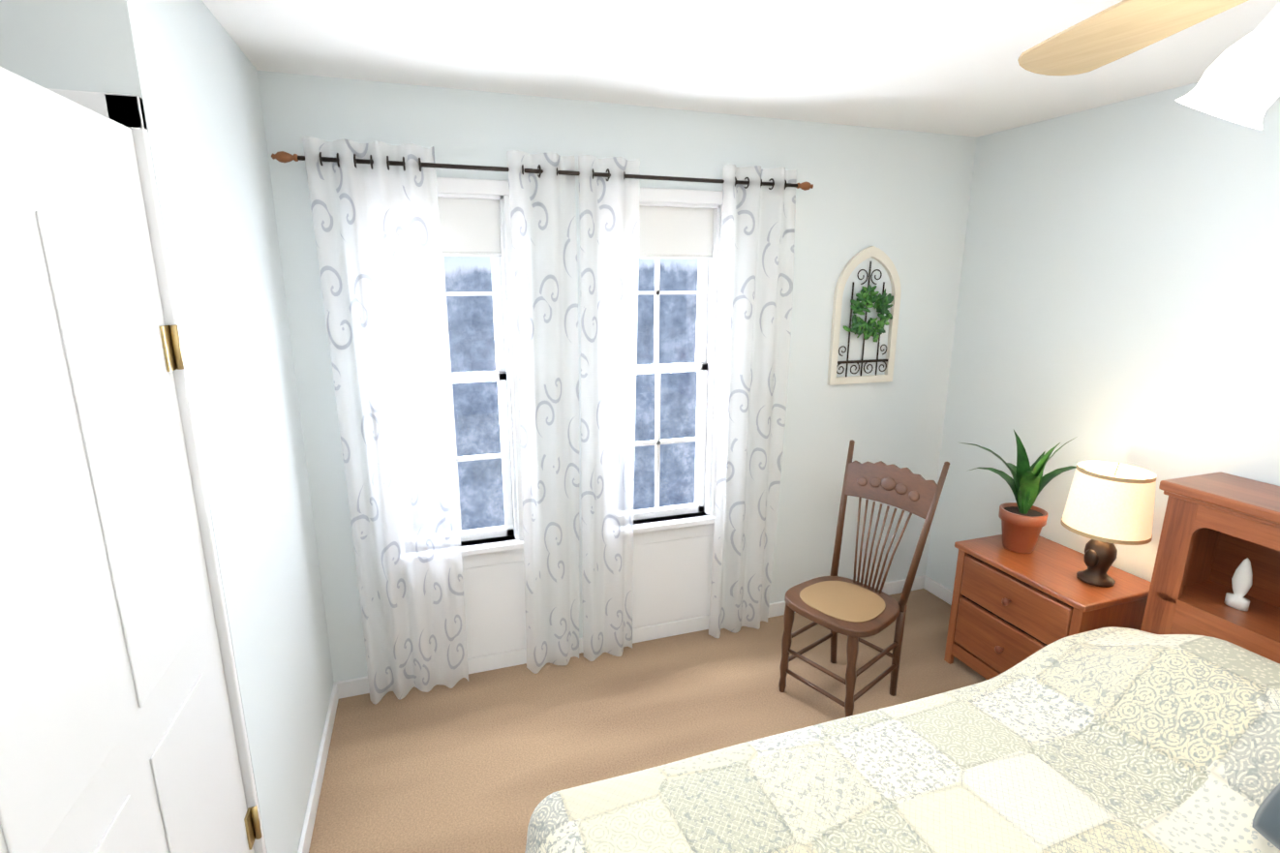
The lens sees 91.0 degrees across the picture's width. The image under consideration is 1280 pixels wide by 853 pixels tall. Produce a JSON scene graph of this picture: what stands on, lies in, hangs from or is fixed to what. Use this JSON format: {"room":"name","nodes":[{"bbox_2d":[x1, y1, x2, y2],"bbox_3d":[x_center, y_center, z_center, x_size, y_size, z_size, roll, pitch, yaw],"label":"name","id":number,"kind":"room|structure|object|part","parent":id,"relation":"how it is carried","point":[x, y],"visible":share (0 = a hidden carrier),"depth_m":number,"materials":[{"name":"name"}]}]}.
{"room":"bedroom","nodes":[
{"label":"bedroom","id":0,"kind":"room"},
{"bbox_2d":[0,0,334,852],"bbox_3d":[-1.534,0.131,1.772,0.865,2.440,1.110,-4,14,-18],"label":"wall","id":1,"kind":"structure","parent":0,"point":[186,70],"depth_m":1.63,"materials":[{"name":"white paint"}]},
{"bbox_2d":[0,66,266,852],"bbox_3d":[-1.204,0.513,0.928,0.890,2.090,0.825,-4,14,-18],"label":"closet door","id":2,"kind":"structure","parent":1,"relation":"in","point":[122,725],"depth_m":1.00,"materials":[{"name":"white wood"}]},
{"bbox_2d":[297,680,343,852],"bbox_3d":[-1.117,1.252,2.169,0.014,0.078,1.080,-4,14,-18],"label":"baseboard","id":3,"kind":"structure","parent":1,"relation":"attached to","point":[337,692],"depth_m":2.22,"materials":[{"name":"white wood"}]},
{"bbox_2d":[257,70,976,681],"bbox_3d":[-0.317,-0.114,2.816,4.140,2.440,0.140,-4,14,-18],"label":"wall","id":4,"kind":"structure","parent":0,"point":[900,198],"depth_m":2.92,"materials":[{"name":"white paint"}]},
{"bbox_2d":[436,177,526,658],"bbox_3d":[-0.786,0.044,2.658,0.640,2.046,0.170,-4,14,-18],"label":"window","id":5,"kind":"structure","parent":4,"relation":"in","point":[474,220],"depth_m":2.70,"materials":[{"name":"white wood"}]},
{"bbox_2d":[270,151,813,190],"bbox_3d":[-0.252,-0.999,2.499,2.134,0.062,0.122,-4,14,-18],"label":"curtain rod","id":6,"kind":"object","parent":4,"relation":"attached to","point":[283,157],"visible":0.73,"depth_m":2.37,"materials":[{"name":"brown metal"}]},
{"bbox_2d":[302,136,468,704],"bbox_3d":[-0.951,0.073,2.467,0.432,2.205,0.078,-4,14,-18],"label":"panel","id":7,"kind":"object","parent":6,"relation":"hanging from","point":[377,228],"visible":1,"depth_m":2.43,"materials":[{"name":"white fabric"}]},
{"bbox_2d":[506,150,579,673],"bbox_3d":[-0.383,0.029,2.660,0.264,2.205,0.074,-6,15,-23],"label":"panel","id":8,"kind":"object","parent":6,"relation":"hanging from","point":[543,226],"visible":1,"depth_m":2.62,"materials":[{"name":"white fabric"}]},
{"bbox_2d":[578,154,639,661],"bbox_3d":[-0.129,0.010,2.741,0.269,2.205,0.074,-4,14,-18],"label":"panel","id":9,"kind":"object","parent":6,"relation":"hanging from","point":[609,236],"visible":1,"depth_m":2.70,"materials":[{"name":"white fabric"}]},
{"bbox_2d":[708,163,796,638],"bbox_3d":[0.517,-0.038,2.951,0.361,2.205,0.078,-4,14,-18],"label":"panel","id":10,"kind":"object","parent":6,"relation":"hanging from","point":[758,231],"visible":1,"depth_m":2.92,"materials":[{"name":"white fabric"}]},
{"bbox_2d":[339,575,924,698],"bbox_3d":[0.162,1.018,3.170,3.095,0.078,0.014,-4,14,-18],"label":"baseboard","id":11,"kind":"structure","parent":4,"relation":"attached to","point":[350,687],"depth_m":3.11,"materials":[{"name":"white wood"}]},
{"bbox_2d":[632,186,722,628],"bbox_3d":[0.095,-0.023,2.948,0.660,2.046,0.170,-4,14,-18],"label":"window","id":12,"kind":"structure","parent":4,"relation":"in","point":[672,566],"depth_m":2.99,"materials":[{"name":"white wood"}]},
{"bbox_2d":[826,245,900,385],"bbox_3d":[1.131,-0.541,3.097,0.380,0.670,0.080,-4,14,-18],"label":"decor","id":13,"kind":"object","parent":4,"relation":"attached to","point":[868,330],"visible":1,"depth_m":3.10,"materials":[{"name":"beige"}]},
{"bbox_2d":[308,588,987,852],"bbox_3d":[0.434,1.580,1.154,4.400,0.080,4.550,-4,14,-18],"label":"floor","id":14,"kind":"structure","parent":0,"point":[489,761],"depth_m":2.56,"materials":[{"name":"carpet"}]},
{"bbox_2d":[778,440,949,717],"bbox_3d":[0.895,0.647,2.642,0.523,1.050,0.453,-10,17,-38],"label":"chair","id":15,"kind":"object","parent":14,"relation":"on","point":[854,610],"visible":0.96,"depth_m":2.64,"materials":[{"name":"brown wood"}]},
{"bbox_2d":[524,471,1279,852],"bbox_3d":[1.148,0.980,1.145,2.543,1.095,1.827,-4,14,-18],"label":"bed","id":16,"kind":"object","parent":14,"relation":"on","point":[1158,731],"visible":1,"depth_m":1.59,"materials":[{"name":"beige fabric"}]},
{"bbox_3d":[2.188,0.889,1.540,0.313,1.095,1.694,-4,14,-18],"label":"headboard","id":17,"kind":"part","parent":16,"relation":"part of","materials":[{"name":"brown wood"}]},
{"bbox_2d":[944,534,1150,679],"bbox_3d":[1.716,0.865,2.704,0.459,0.600,0.610,-4,14,-18],"label":"nightstand","id":18,"kind":"object","parent":14,"relation":"on","point":[1010,609],"visible":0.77,"depth_m":2.61,"materials":[{"name":"brown wood"}]},
{"bbox_2d":[960,429,1076,553],"bbox_3d":[1.674,0.258,2.773,0.527,0.546,0.354,-4,14,-18],"label":"plant pot","id":19,"kind":"object","parent":18,"relation":"on","point":[1023,520],"visible":0.96,"depth_m":2.70,"materials":[{"name":"brown ceramic"}]},
{"bbox_2d":[1060,460,1157,587],"bbox_3d":[1.800,0.385,2.434,0.287,0.457,0.287,-4,14,-18],"label":"table lamp","id":20,"kind":"object","parent":18,"relation":"on","point":[1109,504],"visible":1,"depth_m":2.34,"materials":[{"name":"beige fabric"}]},
{"bbox_3d":[1.800,0.281,2.410,0.287,0.244,0.287,-4,14,-18],"label":"lamp shade","id":21,"kind":"part","parent":20,"relation":"part of","materials":[{"name":"fabric"}]},
{"bbox_2d":[201,0,1279,137],"bbox_3d":[0.442,-0.872,0.570,4.400,0.080,4.550,-4,14,-18],"label":"ceiling","id":22,"kind":"structure","parent":0,"point":[949,67],"depth_m":1.95,"materials":[{"name":"white paint"}]},
{"bbox_2d":[1017,0,1279,129],"bbox_3d":[0.853,-0.515,0.648,1.182,0.648,1.223,-4,14,-18],"label":"ceiling fan","id":23,"kind":"object","parent":22,"relation":"hanging from","point":[1239,82],"visible":1,"depth_m":0.93,"materials":[{"name":"white wood"}]},
{"bbox_2d":[925,81,1279,590],"bbox_3d":[2.398,0.206,1.509,0.140,2.440,4.430,-4,14,-18],"label":"wall","id":24,"kind":"structure","parent":0,"point":[1118,300],"depth_m":2.55,"materials":[{"name":"white paint"}]},
{"bbox_2d":[924,575,952,605],"bbox_3d":[2.322,1.360,1.758,0.014,0.078,4.150,-4,14,-18],"label":"baseboard","id":25,"kind":"structure","parent":24,"relation":"attached to","point":[938,590],"depth_m":3.56,"materials":[{"name":"white wood"}]},
{"label":"outside","id":26,"kind":"structure","parent":0,"visible":0},
{"bbox_2d":[443,255,698,530],"bbox_3d":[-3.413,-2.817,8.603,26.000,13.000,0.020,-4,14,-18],"label":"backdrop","id":27,"kind":"structure","parent":26,"point":[669,355],"depth_m":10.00,"materials":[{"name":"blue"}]}
]}

